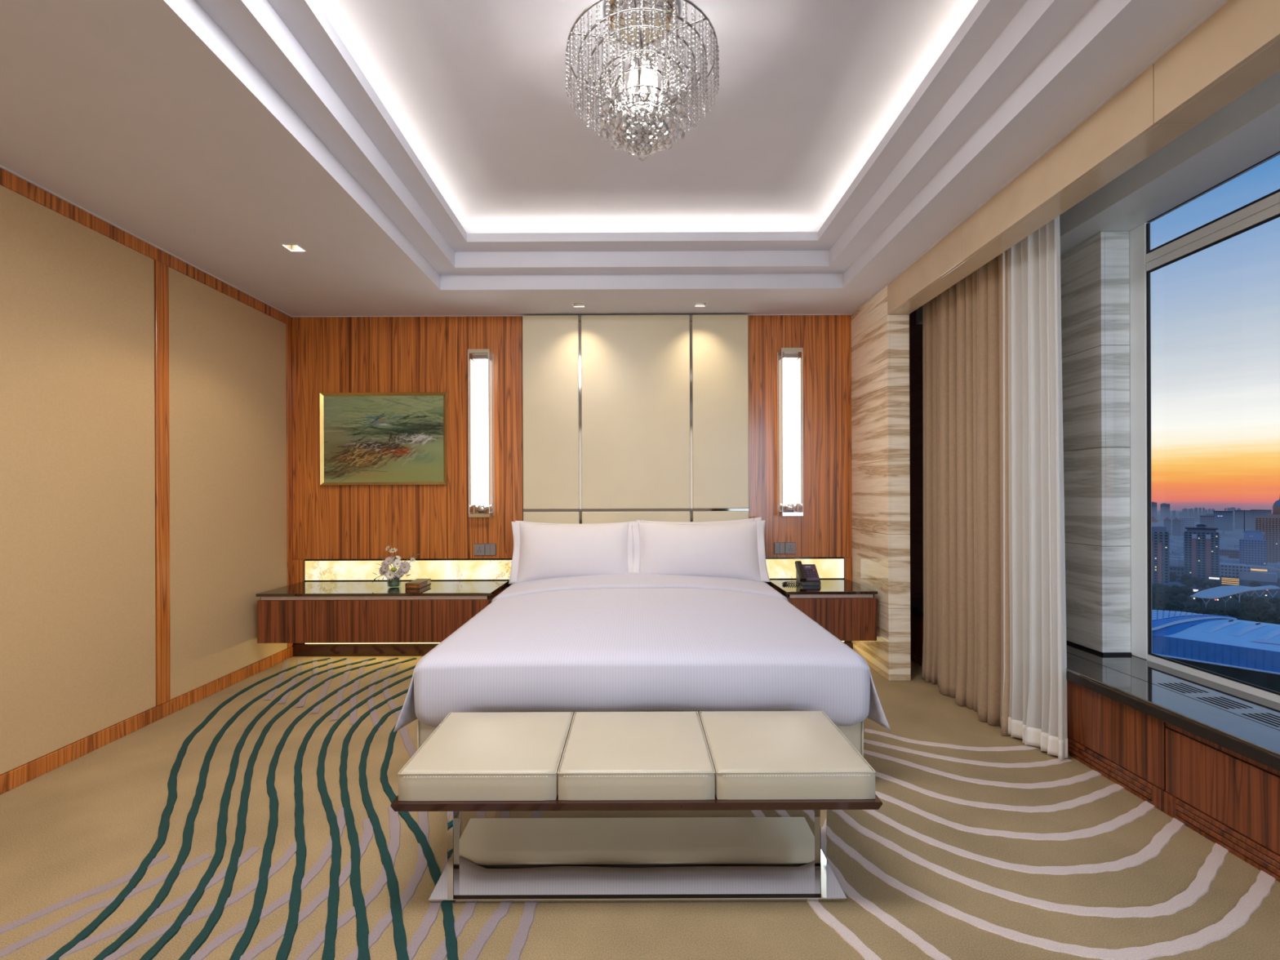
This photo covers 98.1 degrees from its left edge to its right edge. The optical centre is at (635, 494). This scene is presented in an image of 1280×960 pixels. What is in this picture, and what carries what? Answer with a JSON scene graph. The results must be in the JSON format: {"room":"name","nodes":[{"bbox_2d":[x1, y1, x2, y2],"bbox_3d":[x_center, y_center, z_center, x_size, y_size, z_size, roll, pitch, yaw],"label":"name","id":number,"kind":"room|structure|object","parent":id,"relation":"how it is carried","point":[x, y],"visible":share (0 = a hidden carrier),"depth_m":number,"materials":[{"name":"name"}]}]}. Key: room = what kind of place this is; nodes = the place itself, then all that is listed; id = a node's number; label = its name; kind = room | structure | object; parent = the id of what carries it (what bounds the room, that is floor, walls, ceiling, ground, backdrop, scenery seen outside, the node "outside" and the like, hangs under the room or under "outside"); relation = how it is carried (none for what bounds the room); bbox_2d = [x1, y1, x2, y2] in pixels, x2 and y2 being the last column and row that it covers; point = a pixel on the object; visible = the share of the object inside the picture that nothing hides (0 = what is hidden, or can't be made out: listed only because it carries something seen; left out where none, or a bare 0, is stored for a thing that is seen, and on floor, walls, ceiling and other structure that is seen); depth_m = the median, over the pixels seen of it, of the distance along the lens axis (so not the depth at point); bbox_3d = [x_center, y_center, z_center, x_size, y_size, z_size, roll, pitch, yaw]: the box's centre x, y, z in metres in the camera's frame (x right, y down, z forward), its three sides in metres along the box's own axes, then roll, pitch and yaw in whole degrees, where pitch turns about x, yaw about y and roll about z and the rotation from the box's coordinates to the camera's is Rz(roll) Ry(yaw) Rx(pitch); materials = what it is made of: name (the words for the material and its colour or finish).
{"room":"hotel room","nodes":[
{"label":"hotel room","id":0,"kind":"room"},
{"bbox_2d":[0,168,293,774],"bbox_3d":[-2.884,-0.339,1.010,0.202,3.500,7.020,0,0,0],"label":"wall","id":1,"kind":"structure","parent":0,"point":[146,397],"depth_m":3.00,"materials":[{"name":"paint"}]},
{"bbox_2d":[0,646,293,795],"bbox_3d":[-2.786,1.271,1.095,0.026,0.080,6.790,0,0,0],"label":"baseboard","id":2,"kind":"structure","parent":1,"relation":"attached to","point":[12,779],"depth_m":3.01,"materials":[{"name":"brown wood"}]},
{"bbox_2d":[0,164,293,317],"bbox_3d":[-2.784,-1.437,1.100,0.012,0.008,6.800,0,0,0],"label":"trim","id":3,"kind":"structure","parent":1,"relation":"attached to","point":[1,166],"depth_m":3.02,"materials":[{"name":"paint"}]},
{"bbox_2d":[291,310,923,644],"bbox_3d":[-0.118,-0.349,4.600,5.734,3.500,0.200,0,0,0],"label":"wall","id":4,"kind":"structure","parent":0,"point":[330,354],"depth_m":4.50,"materials":[{"name":"wood"}]},
{"bbox_2d":[305,642,439,644],"bbox_3d":[-1.832,1.188,4.503,1.693,0.038,0.014,0,0,0],"label":"strip","id":5,"kind":"object","parent":4,"relation":"attached to","point":[337,642],"visible":0.21,"depth_m":4.50,"materials":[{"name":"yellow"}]},
{"bbox_2d":[255,580,508,643],"bbox_3d":[-1.857,0.876,4.212,1.662,0.351,0.565,0,0,0],"label":"nightstand","id":6,"kind":"object","parent":4,"relation":"attached to","point":[304,611],"visible":0.81,"depth_m":3.94,"materials":[{"name":"wood"}]},
{"bbox_2d":[372,545,418,586],"bbox_3d":[-1.807,0.543,4.178,0.364,0.313,0.154,0,0,0],"label":"flower vase","id":7,"kind":"object","parent":6,"relation":"on","point":[393,577],"visible":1,"depth_m":4.15,"materials":[{"name":"clear glass"}]},
{"bbox_2d":[404,578,431,588],"bbox_3d":[-1.655,0.679,4.229,0.108,0.040,0.231,0,0,0],"label":"box","id":8,"kind":"object","parent":6,"relation":"on","point":[418,583],"visible":1,"depth_m":4.16,"materials":[{"name":"brown leather"}]},
{"bbox_2d":[406,581,426,587],"bbox_3d":[-1.655,0.679,4.197,0.098,0.029,0.156,0,0,0],"label":"book","id":9,"kind":"object","parent":8,"relation":"on","point":[411,584],"depth_m":4.12,"materials":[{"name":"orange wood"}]},
{"bbox_2d":[320,392,447,484],"bbox_3d":[-2.035,-0.448,4.481,1.011,0.742,0.030,0,0,0],"label":"painting","id":10,"kind":"object","parent":4,"relation":"attached to","point":[366,438],"visible":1,"depth_m":4.49,"materials":[{"name":"paint"}]},
{"bbox_2d":[303,559,511,581],"bbox_3d":[-1.834,0.613,4.505,1.705,0.171,0.019,0,0,0],"label":"panel","id":11,"kind":"object","parent":4,"relation":"attached to","point":[348,569],"visible":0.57,"depth_m":4.50,"materials":[{"name":"yellow stone"}]},
{"bbox_2d":[467,348,494,517],"bbox_3d":[-1.231,-0.480,4.426,0.167,1.321,0.146,0,0,0],"label":"wall sconce","id":12,"kind":"object","parent":4,"relation":"attached to","point":[481,365],"visible":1,"depth_m":4.41,"materials":[{"name":"white glass"}]},
{"bbox_2d":[474,360,488,504],"bbox_3d":[-1.231,-0.492,4.444,0.106,1.146,0.075,0,0,0],"label":"diffuser","id":13,"kind":"object","parent":12,"relation":"attached to","point":[481,366],"depth_m":4.41,"materials":[{"name":"white"}]},
{"bbox_2d":[474,543,496,555],"bbox_3d":[-1.221,0.447,4.492,0.177,0.094,0.014,0,0,0],"label":"power outlet","id":14,"kind":"object","parent":4,"relation":"attached to","point":[479,548],"visible":1,"depth_m":4.49,"materials":[{"name":"grey plastic"}]},
{"bbox_2d":[474,544,484,555],"bbox_3d":[-1.265,0.447,4.489,0.085,0.090,0.005,0,0,0],"label":"socket","id":15,"kind":"object","parent":14,"relation":"attached to","point":[479,549],"depth_m":4.49,"materials":[{"name":"grey plastic"}]},
{"bbox_2d":[484,544,490,555],"bbox_3d":[-1.198,0.447,4.489,0.042,0.090,0.005,0,0,0],"label":"rocker switch","id":16,"kind":"object","parent":14,"relation":"attached to","point":[487,547],"depth_m":4.49,"materials":[{"name":"grey plastic"}]},
{"bbox_2d":[490,544,495,555],"bbox_3d":[-1.155,0.447,4.489,0.042,0.090,0.005,0,0,0],"label":"rocker switch","id":17,"kind":"object","parent":14,"relation":"attached to","point":[492,546],"depth_m":4.49,"materials":[{"name":"grey plastic"}]},
{"bbox_2d":[292,314,849,317],"bbox_3d":[-0.523,-1.447,4.496,4.534,0.006,0.008,0,0,0],"label":"trim","id":18,"kind":"structure","parent":4,"relation":"attached to","point":[688,314],"depth_m":4.49,"materials":[{"name":"paint"}]},
{"bbox_2d":[292,642,853,656],"bbox_3d":[-0.512,1.256,4.504,4.534,0.092,0.032,0,0,0],"label":"baseboard","id":19,"kind":"structure","parent":4,"relation":"attached to","point":[299,650],"depth_m":4.49,"materials":[{"name":"paint"}]},
{"bbox_2d":[522,314,748,524],"bbox_3d":[-0.001,-0.223,4.472,1.808,2.445,0.054,0,0,0],"label":"headboard","id":20,"kind":"object","parent":4,"relation":"attached to","point":[626,418],"visible":0.66,"depth_m":4.44,"materials":[{"name":"leather"}]},
{"bbox_2d":[773,542,795,554],"bbox_3d":[1.205,0.436,4.492,0.175,0.095,0.014,0,0,0],"label":"power outlet","id":21,"kind":"object","parent":4,"relation":"attached to","point":[780,548],"visible":1,"depth_m":4.49,"materials":[{"name":"grey plastic"}]},
{"bbox_2d":[774,542,779,554],"bbox_3d":[1.140,0.436,4.489,0.041,0.091,0.005,0,0,0],"label":"rocker switch","id":22,"kind":"object","parent":21,"relation":"attached to","point":[776,544],"depth_m":4.49,"materials":[{"name":"grey plastic"}]},
{"bbox_2d":[779,542,785,554],"bbox_3d":[1.183,0.436,4.489,0.041,0.091,0.005,0,0,0],"label":"rocker switch","id":23,"kind":"object","parent":21,"relation":"attached to","point":[782,545],"depth_m":4.49,"materials":[{"name":"grey plastic"}]},
{"bbox_2d":[785,542,795,554],"bbox_3d":[1.249,0.435,4.489,0.084,0.091,0.005,0,0,0],"label":"socket","id":24,"kind":"object","parent":21,"relation":"attached to","point":[790,548],"depth_m":4.49,"materials":[{"name":"grey plastic"}]},
{"bbox_2d":[777,347,803,515],"bbox_3d":[1.227,-0.489,4.426,0.167,1.321,0.146,0,0,0],"label":"wall sconce","id":25,"kind":"object","parent":4,"relation":"attached to","point":[788,433],"visible":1,"depth_m":4.41,"materials":[{"name":"white glass"}]},
{"bbox_2d":[782,359,796,503],"bbox_3d":[1.227,-0.502,4.444,0.106,1.146,0.075,0,0,0],"label":"diffuser","id":26,"kind":"object","parent":25,"relation":"attached to","point":[789,366],"depth_m":4.41,"materials":[{"name":"white glass"}]},
{"bbox_2d":[765,557,844,578],"bbox_3d":[1.360,0.600,4.505,0.660,0.171,0.019,0,0,0],"label":"panel","id":27,"kind":"object","parent":4,"relation":"attached to","point":[777,567],"visible":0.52,"depth_m":4.50,"materials":[{"name":"yellow stone"}]},
{"bbox_2d":[768,579,877,640],"bbox_3d":[1.387,0.863,4.212,0.648,0.351,0.565,0,0,0],"label":"nightstand","id":28,"kind":"object","parent":4,"relation":"attached to","point":[846,609],"visible":0.64,"depth_m":3.94,"materials":[{"name":"wood"}]},
{"bbox_2d":[782,560,821,585],"bbox_3d":[1.254,0.602,4.267,0.281,0.173,0.187,0,0,0],"label":"telephone","id":29,"kind":"object","parent":28,"relation":"on","point":[806,574],"visible":1,"depth_m":4.24,"materials":[{"name":"grey plastic"}]},
{"bbox_2d":[0,0,1222,315],"bbox_3d":[-0.508,-1.686,1.100,4.766,0.474,7.000,0,0,0],"label":"ceiling","id":30,"kind":"structure","parent":0,"point":[424,157],"depth_m":2.55,"materials":[{"name":"paint"}]},
{"bbox_2d":[280,244,306,251],"bbox_3d":[-2.001,-1.477,3.250,0.092,0.073,0.092,0,0,0],"label":"recessed light","id":31,"kind":"object","parent":30,"relation":"in","point":[291,247],"visible":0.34,"depth_m":3.28,"materials":[{"name":"white paint"}]},
{"bbox_2d":[564,0,719,160],"bbox_3d":[0.024,-1.543,2.100,0.578,0.565,0.576,0,0,44],"label":"chandelier","id":32,"kind":"object","parent":30,"relation":"hanging from","point":[640,131],"visible":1,"depth_m":2.00,"materials":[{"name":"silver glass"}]},
{"bbox_2d":[693,302,707,306],"bbox_3d":[0.495,-1.487,4.245,0.092,0.073,0.092,0,0,0],"label":"recessed light","id":33,"kind":"object","parent":30,"relation":"in","point":[696,304],"visible":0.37,"depth_m":4.28,"materials":[{"name":"white paint"}]},
{"bbox_2d":[0,656,1279,959],"bbox_3d":[-0.112,1.357,1.100,5.734,0.126,7.200,0,0,0],"label":"floor","id":34,"kind":"structure","parent":0,"point":[255,819],"depth_m":1.96,"materials":[{"name":"carpet"}]},
{"bbox_2d":[390,711,882,902],"bbox_3d":[0.002,1.073,1.965,1.514,0.453,0.514,0,0,0],"label":"bench","id":35,"kind":"object","parent":34,"relation":"on","point":[708,760],"visible":1,"depth_m":1.86,"materials":[{"name":"beige leather"}]},
{"bbox_2d":[398,711,573,800],"bbox_3d":[-0.494,0.899,1.965,0.494,0.101,0.487,0,0,0],"label":"seat cushion","id":36,"kind":"object","parent":35,"relation":"on","point":[488,756],"depth_m":1.79,"materials":[{"name":"beige leather"}]},
{"bbox_2d":[558,711,715,800],"bbox_3d":[0.002,0.897,1.965,0.492,0.101,0.487,0,0,0],"label":"seat cushion","id":37,"kind":"object","parent":35,"relation":"on","point":[603,756],"depth_m":1.80,"materials":[{"name":"beige leather"}]},
{"bbox_2d":[699,711,875,799],"bbox_3d":[0.498,0.895,1.965,0.496,0.101,0.487,0,0,0],"label":"seat cushion","id":38,"kind":"object","parent":35,"relation":"on","point":[752,755],"depth_m":1.79,"materials":[{"name":"beige leather"}]},
{"bbox_2d":[417,711,863,757],"bbox_3d":[0.019,1.005,3.408,1.943,0.550,1.985,0,0,0],"label":"bed","id":39,"kind":"object","parent":34,"relation":"on","point":[853,733],"visible":0.02,"depth_m":2.42,"materials":[{"name":"beige fabric"}]},
{"bbox_2d":[515,520,640,524],"bbox_3d":[-0.458,0.425,4.340,1.004,0.440,0.216,0,0,0],"label":"pillow","id":40,"kind":"object","parent":39,"relation":"on","point":[640,520],"visible":0.05,"depth_m":4.40,"materials":[{"name":"white fabric"}]},
{"bbox_2d":[393,572,890,732],"bbox_3d":[0.025,0.799,3.329,2.138,0.435,1.886,0,0,0],"label":"duvet","id":41,"kind":"object","parent":39,"relation":"on","point":[628,642],"visible":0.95,"depth_m":2.45,"materials":[{"name":"fabric"}]},
{"bbox_2d":[508,521,635,583],"bbox_3d":[-0.474,0.436,4.205,0.961,0.458,0.254,0,0,0],"label":"pillow","id":42,"kind":"object","parent":41,"relation":"on","point":[540,551],"visible":0.92,"depth_m":4.13,"materials":[{"name":"white fabric"}]},
{"bbox_2d":[631,520,770,582],"bbox_3d":[0.477,0.430,4.197,1.039,0.461,0.257,0,0,0],"label":"pillow","id":43,"kind":"object","parent":41,"relation":"on","point":[731,550],"visible":0.95,"depth_m":4.12,"materials":[{"name":"white fabric"}]},
{"bbox_2d":[635,516,761,524],"bbox_3d":[0.502,0.405,4.348,1.008,0.450,0.211,0,0,0],"label":"pillow","id":44,"kind":"object","parent":39,"relation":"on","point":[753,519],"visible":0.03,"depth_m":4.39,"materials":[{"name":"white fabric"}]},
{"bbox_2d":[850,0,1279,680],"bbox_3d":[1.824,-0.332,1.150,0.152,3.350,6.900,0,0,0],"label":"wall","id":45,"kind":"structure","parent":0,"point":[1237,48],"depth_m":2.83,"materials":[{"name":"stone"}]},
{"bbox_2d":[849,0,1229,315],"bbox_3d":[1.738,-1.456,1.100,0.012,0.008,6.800,0,0,0],"label":"trim","id":46,"kind":"structure","parent":45,"relation":"attached to","point":[1223,2],"depth_m":2.17,"materials":[{"name":"paint"}]},
{"bbox_2d":[1060,231,1132,655],"bbox_3d":[2.536,-0.273,3.733,0.182,2.275,1.633,0,0,0],"label":"wall","id":47,"kind":"structure","parent":0,"point":[1095,273],"depth_m":2.95,"materials":[{"name":"grey stone"}]},
{"bbox_2d":[910,599,1279,882],"bbox_3d":[2.362,1.068,1.090,0.525,0.445,6.780,0,0,0],"label":"window sill","id":48,"kind":"structure","parent":47,"relation":"attached to","point":[1205,753],"depth_m":2.23,"materials":[{"name":"brown wood"}]},
{"bbox_2d":[910,648,1165,812],"bbox_3d":[2.155,1.248,3.369,0.024,0.086,2.223,0,0,0],"label":"vent","id":49,"kind":"object","parent":48,"relation":"attached to","point":[1141,786],"depth_m":2.49,"materials":[{"name":"brown wood"}]},
{"bbox_2d":[922,599,1279,730],"bbox_3d":[2.381,0.849,1.090,0.140,0.006,6.780,0,0,0],"label":"vent grille","id":50,"kind":"object","parent":48,"relation":"attached to","point":[1262,717],"depth_m":2.41,"materials":[{"name":"black metal"}]},
{"bbox_2d":[1164,791,1279,882],"bbox_3d":[2.155,1.248,1.655,0.024,0.086,1.199,0,0,0],"label":"vent","id":51,"kind":"object","parent":48,"relation":"attached to","point":[1251,850],"depth_m":2.02,"materials":[{"name":"brown wood"}]},
{"bbox_2d":[915,70,1279,324],"bbox_3d":[2.248,-1.647,1.150,0.750,0.525,6.900,0,0,0],"label":"ceiling","id":52,"kind":"structure","parent":0,"point":[1245,132],"depth_m":2.40,"materials":[{"name":"white paint"}]},
{"bbox_3d":[2.023,-1.635,2.200,0.084,0.045,4.000,0,0,0],"label":"track","id":53,"kind":"object","parent":52,"relation":"attached to","visible":0},
{"bbox_2d":[921,249,1011,735],"bbox_3d":[2.042,-0.158,3.430,0.167,2.900,0.966,0,0,1],"label":"curtain","id":54,"kind":"object","parent":53,"relation":"hanging from","point":[962,326],"visible":0.79,"depth_m":3.36,"materials":[{"name":"beige fabric"}]},
{"bbox_2d":[1002,215,1067,759],"bbox_3d":[2.019,-0.164,2.834,0.074,2.888,0.312,0,0,-19],"label":"sheer curtain","id":55,"kind":"object","parent":53,"relation":"hanging from","point":[1037,705],"visible":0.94,"depth_m":2.81,"materials":[{"name":"white fabric"}]},
{"bbox_3d":[2.674,-0.261,1.000,0.150,3.300,7.000,0,0,0],"label":"wall window","id":56,"kind":"structure","parent":0,"visible":0},
{"bbox_2d":[1129,151,1279,702],"bbox_3d":[2.614,-0.266,0.462,0.030,2.240,4.923,0,0,0],"label":"window","id":57,"kind":"structure","parent":56,"relation":"attached to","point":[1144,260],"depth_m":2.83,"materials":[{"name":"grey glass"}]},
{"label":"outside","id":58,"kind":"structure","parent":0,"visible":0},
{"bbox_2d":[1156,511,1279,627],"bbox_3d":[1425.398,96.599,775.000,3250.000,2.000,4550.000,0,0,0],"label":"ground","id":59,"kind":"structure","parent":58,"point":[1242,582],"depth_m":610.49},
{"bbox_2d":[1151,502,1156,519],"bbox_3d":[1800.254,59.999,1942.000,33.612,68.200,32.808,0,0,0],"label":"block","id":60,"kind":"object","parent":59,"relation":"on","point":[1153,504],"visible":0.39,"depth_m":1929.75,"materials":[{"name":"concrete"}]},
{"bbox_2d":[1160,502,1169,521],"bbox_3d":[1846.264,62.315,1938.000,28.413,63.200,28.138,0,0,0],"label":"block","id":61,"kind":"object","parent":59,"relation":"on","point":[1165,508],"visible":0.91,"depth_m":1933.05,"materials":[{"name":"concrete"}]},
{"bbox_2d":[1163,517,1170,535],"bbox_3d":[1135.300,72.759,1187.000,18.348,48.000,18.412,0,0,0],"label":"block","id":62,"kind":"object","parent":59,"relation":"on","point":[1166,521],"visible":0.51,"depth_m":1181.36,"materials":[{"name":"brick"}]},
{"bbox_2d":[1169,573,1177,582],"bbox_3d":[585.519,92.329,606.740,10.030,13.259,10.294,0,0,-23],"label":"tree","id":63,"kind":"object","parent":59,"relation":"on","point":[1173,576],"visible":0.7,"depth_m":603.75,"materials":[{"name":"green plant"}]},
{"bbox_2d":[1172,517,1179,537],"bbox_3d":[1151.302,73.195,1184.000,18.363,47.000,18.403,0,0,0],"label":"block","id":64,"kind":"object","parent":59,"relation":"on","point":[1175,522],"visible":0.8,"depth_m":1179.06,"materials":[{"name":"brick"}]},
{"bbox_2d":[1169,565,1185,582],"bbox_3d":[611.367,90.455,628.000,20.485,16.800,20.524,0,0,0],"label":"block","id":65,"kind":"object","parent":59,"relation":"on","point":[1179,571],"visible":0.59,"depth_m":622.53,"materials":[{"name":"stone"}]},
{"bbox_2d":[1178,517,1195,536],"bbox_3d":[1173.302,73.207,1183.000,29.009,46.800,28.973,0,0,0],"label":"block","id":66,"kind":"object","parent":59,"relation":"on","point":[1184,522],"visible":0.58,"depth_m":1179.34,"materials":[{"name":"concrete"}]},
{"bbox_2d":[1194,507,1198,521],"bbox_3d":[1944.293,69.423,1928.000,17.698,48.200,17.657,0,0,0],"label":"block","id":67,"kind":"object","parent":59,"relation":"on","point":[1196,509],"visible":0.98,"depth_m":1922.22,"materials":[{"name":"concrete"}]},
{"bbox_2d":[1191,576,1204,589],"bbox_3d":[585.697,92.631,580.862,11.000,12.654,10.990,0,0,-5],"label":"tree","id":68,"kind":"object","parent":59,"relation":"on","point":[1196,580],"visible":0.86,"depth_m":577.58,"materials":[{"name":"green plant"}]},
{"bbox_2d":[1183,524,1219,582],"bbox_3d":[643.271,66.427,632.000,38.093,64.600,38.130,0,0,0],"label":"apartment tower","id":69,"kind":"structure","parent":59,"relation":"on","point":[1201,543],"depth_m":623.60,"materials":[{"name":"concrete"}]},
{"bbox_2d":[1200,513,1214,528],"bbox_3d":[1214.285,68.943,1181.000,28.233,55.000,28.330,0,0,0],"label":"block","id":70,"kind":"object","parent":59,"relation":"on","point":[1208,520],"visible":0.42,"depth_m":1174.75,"materials":[{"name":"concrete"}]},
{"bbox_2d":[1151,609,1279,692],"bbox_3d":[311.532,82.959,284.016,113.804,34.190,81.967,0,0,0],"label":"building roof","id":71,"kind":"object","parent":59,"relation":"on","point":[1245,651],"visible":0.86,"depth_m":284.25,"materials":[{"name":"blue metal"}]},
{"bbox_2d":[1157,521,1279,582],"bbox_3d":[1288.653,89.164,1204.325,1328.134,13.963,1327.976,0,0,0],"label":"roofs","id":72,"kind":"structure","parent":59,"relation":"on","point":[1229,540],"depth_m":799.15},
{"bbox_2d":[1213,511,1233,533],"bbox_3d":[1379.281,67.383,1305.000,37.955,56.800,38.384,0,0,0],"label":"block","id":73,"kind":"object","parent":59,"relation":"on","point":[1223,520],"visible":0.81,"depth_m":1297.31,"materials":[{"name":"stone"}]},
{"bbox_2d":[1208,575,1239,586],"bbox_3d":[639.821,94.241,604.000,23.495,9.000,22.863,0,0,0],"label":"shop hall","id":74,"kind":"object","parent":59,"relation":"on","point":[1224,580],"visible":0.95,"depth_m":599.71,"materials":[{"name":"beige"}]},
{"bbox_2d":[1169,589,1279,626],"bbox_3d":[512.644,99.190,476.895,380.678,0.080,382.766,0,0,0],"label":"lawn","id":75,"kind":"structure","parent":59,"relation":"on","point":[1232,601],"depth_m":511.33,"materials":[{"name":"green plant"}]},
{"bbox_2d":[1151,515,1185,586],"bbox_3d":[550.089,61.100,586.509,41.543,76.000,43.680,0,0,0],"label":"apartment tower","id":76,"kind":"structure","parent":75,"relation":"on","point":[1160,536],"depth_m":580.41,"materials":[{"name":"concrete"}]},
{"bbox_2d":[1164,587,1177,595],"bbox_3d":[498.208,93.063,517.818,9.696,12.490,9.448,0,0,-13],"label":"tree","id":77,"kind":"object","parent":75,"relation":"on","point":[1171,590],"visible":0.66,"depth_m":515.22,"materials":[{"name":"green plant"}]},
{"bbox_2d":[1165,603,1183,611],"bbox_3d":[430.169,93.443,443.927,9.607,12.274,9.014,0,0,7],"label":"tree","id":78,"kind":"object","parent":75,"relation":"on","point":[1172,606],"visible":0.54,"depth_m":442.36,"materials":[{"name":"green plant"}]},
{"bbox_2d":[1168,592,1187,603],"bbox_3d":[475.816,92.657,487.210,10.557,13.480,10.724,0,0,21],"label":"tree","id":79,"kind":"object","parent":75,"relation":"on","point":[1182,597],"visible":0.82,"depth_m":484.71,"materials":[{"name":"green plant"}]},
{"bbox_2d":[1178,586,1193,596],"bbox_3d":[518.827,92.891,524.930,9.583,12.669,9.835,0,0,21],"label":"tree","id":80,"kind":"object","parent":75,"relation":"on","point":[1184,589],"visible":0.92,"depth_m":521.93,"materials":[{"name":"green plant"}]},
{"bbox_2d":[1179,578,1193,588],"bbox_3d":[563.162,92.685,567.533,11.063,12.726,11.052,0,0,-33],"label":"tree","id":81,"kind":"object","parent":75,"relation":"on","point":[1188,583],"visible":0.95,"depth_m":563.65,"materials":[{"name":"green plant"}]},
{"bbox_2d":[1193,607,1206,614],"bbox_3d":[432.496,93.011,427.240,10.436,13.119,10.274,0,0,-7],"label":"tree","id":82,"kind":"object","parent":75,"relation":"on","point":[1199,611],"visible":0.53,"depth_m":423.55,"materials":[{"name":"green plant"}]},
{"bbox_2d":[1206,579,1219,587],"bbox_3d":[582.340,92.701,560.812,10.902,12.541,10.892,0,0,28],"label":"tree","id":83,"kind":"object","parent":75,"relation":"on","point":[1213,583],"visible":0.97,"depth_m":558.44,"materials":[{"name":"green plant"}]},
{"bbox_2d":[1205,607,1221,614],"bbox_3d":[449.351,93.928,433.290,8.729,11.152,8.190,0,0,25],"label":"tree","id":84,"kind":"object","parent":75,"relation":"on","point":[1210,610],"visible":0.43,"depth_m":432.27,"materials":[{"name":"green plant"}]},
{"bbox_2d":[1214,606,1229,615],"bbox_3d":[461.294,93.693,436.997,10.020,11.526,10.010,0,0,24],"label":"tree","id":85,"kind":"object","parent":75,"relation":"on","point":[1224,610],"visible":0.77,"depth_m":434.92,"materials":[{"name":"green plant"}]},
{"bbox_2d":[1190,585,1279,608],"bbox_3d":[526.973,90.861,486.364,104.788,16.663,40.872,0,0,0],"label":"canopy","id":86,"kind":"object","parent":75,"relation":"on","point":[1219,592],"visible":0.94,"depth_m":488.63,"materials":[{"name":"blue metal"}]},
{"bbox_2d":[1229,605,1240,617],"bbox_3d":[475.026,93.943,440.595,8.016,10.914,8.543,0,0,22],"label":"tree","id":87,"kind":"object","parent":75,"relation":"on","point":[1233,608],"visible":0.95,"depth_m":438.54,"materials":[{"name":"green plant"}]},
{"bbox_2d":[1238,595,1254,602],"bbox_3d":[519.281,92.695,471.377,10.221,13.058,9.591,0,0,33],"label":"tree","id":88,"kind":"object","parent":75,"relation":"on","point":[1247,598],"visible":0.51,"depth_m":470.83,"materials":[{"name":"green plant"}]},
{"bbox_2d":[1242,616,1258,622],"bbox_3d":[431.685,92.609,389.400,11.082,13.930,10.910,0,0,11],"label":"tree","id":89,"kind":"object","parent":75,"relation":"on","point":[1246,618],"visible":0.26,"depth_m":389.86,"materials":[{"name":"green plant"}]},
{"bbox_2d":[1244,612,1265,621],"bbox_3d":[448.946,92.776,403.814,10.180,13.458,10.448,0,0,28],"label":"tree","id":90,"kind":"object","parent":75,"relation":"on","point":[1249,614],"visible":0.28,"depth_m":400.81,"materials":[{"name":"green plant"}]},
{"bbox_2d":[1262,609,1276,621],"bbox_3d":[482.317,93.656,421.575,8.395,11.430,8.947,0,0,26],"label":"tree","id":91,"kind":"object","parent":75,"relation":"on","point":[1270,615],"visible":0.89,"depth_m":420.20,"materials":[{"name":"green plant"}]},
{"bbox_2d":[1268,597,1279,611],"bbox_3d":[543.353,93.313,470.537,9.027,11.628,8.796,0,0,40],"label":"tree","id":92,"kind":"object","parent":75,"relation":"on","point":[1273,600],"visible":0.57,"depth_m":470.26,"materials":[{"name":"green plant"}]},
{"bbox_2d":[1219,549,1239,558],"bbox_3d":[852.363,88.991,796.000,30.196,17.800,30.580,0,0,0],"label":"block","id":93,"kind":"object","parent":59,"relation":"on","point":[1231,553],"visible":0.47,"depth_m":791.39,"materials":[{"name":"brick"}]},
{"bbox_2d":[1226,507,1235,521],"bbox_3d":[2057.292,68.971,1919.000,25.342,48.200,25.539,0,0,0],"label":"block","id":94,"kind":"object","parent":59,"relation":"on","point":[1233,509],"visible":0.55,"depth_m":1910.53,"materials":[{"name":"concrete"}]},
{"bbox_2d":[1219,563,1251,577],"bbox_3d":[702.368,90.591,655.000,32.823,15.800,33.606,0,0,0],"label":"block","id":95,"kind":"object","parent":59,"relation":"on","point":[1225,570],"visible":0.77,"depth_m":650.34,"materials":[{"name":"concrete"}]},
{"bbox_2d":[1235,510,1252,530],"bbox_3d":[1477.280,66.991,1351.000,35.775,56.800,36.279,0,0,0],"label":"block","id":96,"kind":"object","parent":59,"relation":"on","point":[1239,514],"visible":0.72,"depth_m":1343.90,"materials":[{"name":"concrete"}]},
{"bbox_2d":[1239,510,1266,565],"bbox_3d":[790.243,59.140,712.000,30.255,78.000,30.475,0,0,0],"label":"office tower","id":97,"kind":"structure","parent":59,"relation":"on","point":[1252,548],"depth_m":705.77,"materials":[{"name":"black"}]},
{"bbox_2d":[1241,530,1262,533],"bbox_3d":[790.198,47.890,712.000,15.000,2.500,18.000,0,0,-42],"label":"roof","id":98,"kind":"object","parent":97,"relation":"attached to","point":[1245,531],"depth_m":708.18,"materials":[{"name":"stone"}]},
{"bbox_2d":[1250,509,1271,530],"bbox_3d":[1518.277,66.327,1349.000,38.989,57.800,40.070,0,0,0],"label":"block","id":99,"kind":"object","parent":59,"relation":"on","point":[1255,513],"visible":0.3,"depth_m":1348.17,"materials":[{"name":"concrete"}]},
{"bbox_2d":[1255,497,1279,564],"bbox_3d":[858.202,48.868,748.000,37.611,98.000,38.578,0,0,0],"label":"domed tower","id":100,"kind":"structure","parent":59,"relation":"on","point":[1269,525],"depth_m":742.17,"materials":[{"name":"black concrete"}]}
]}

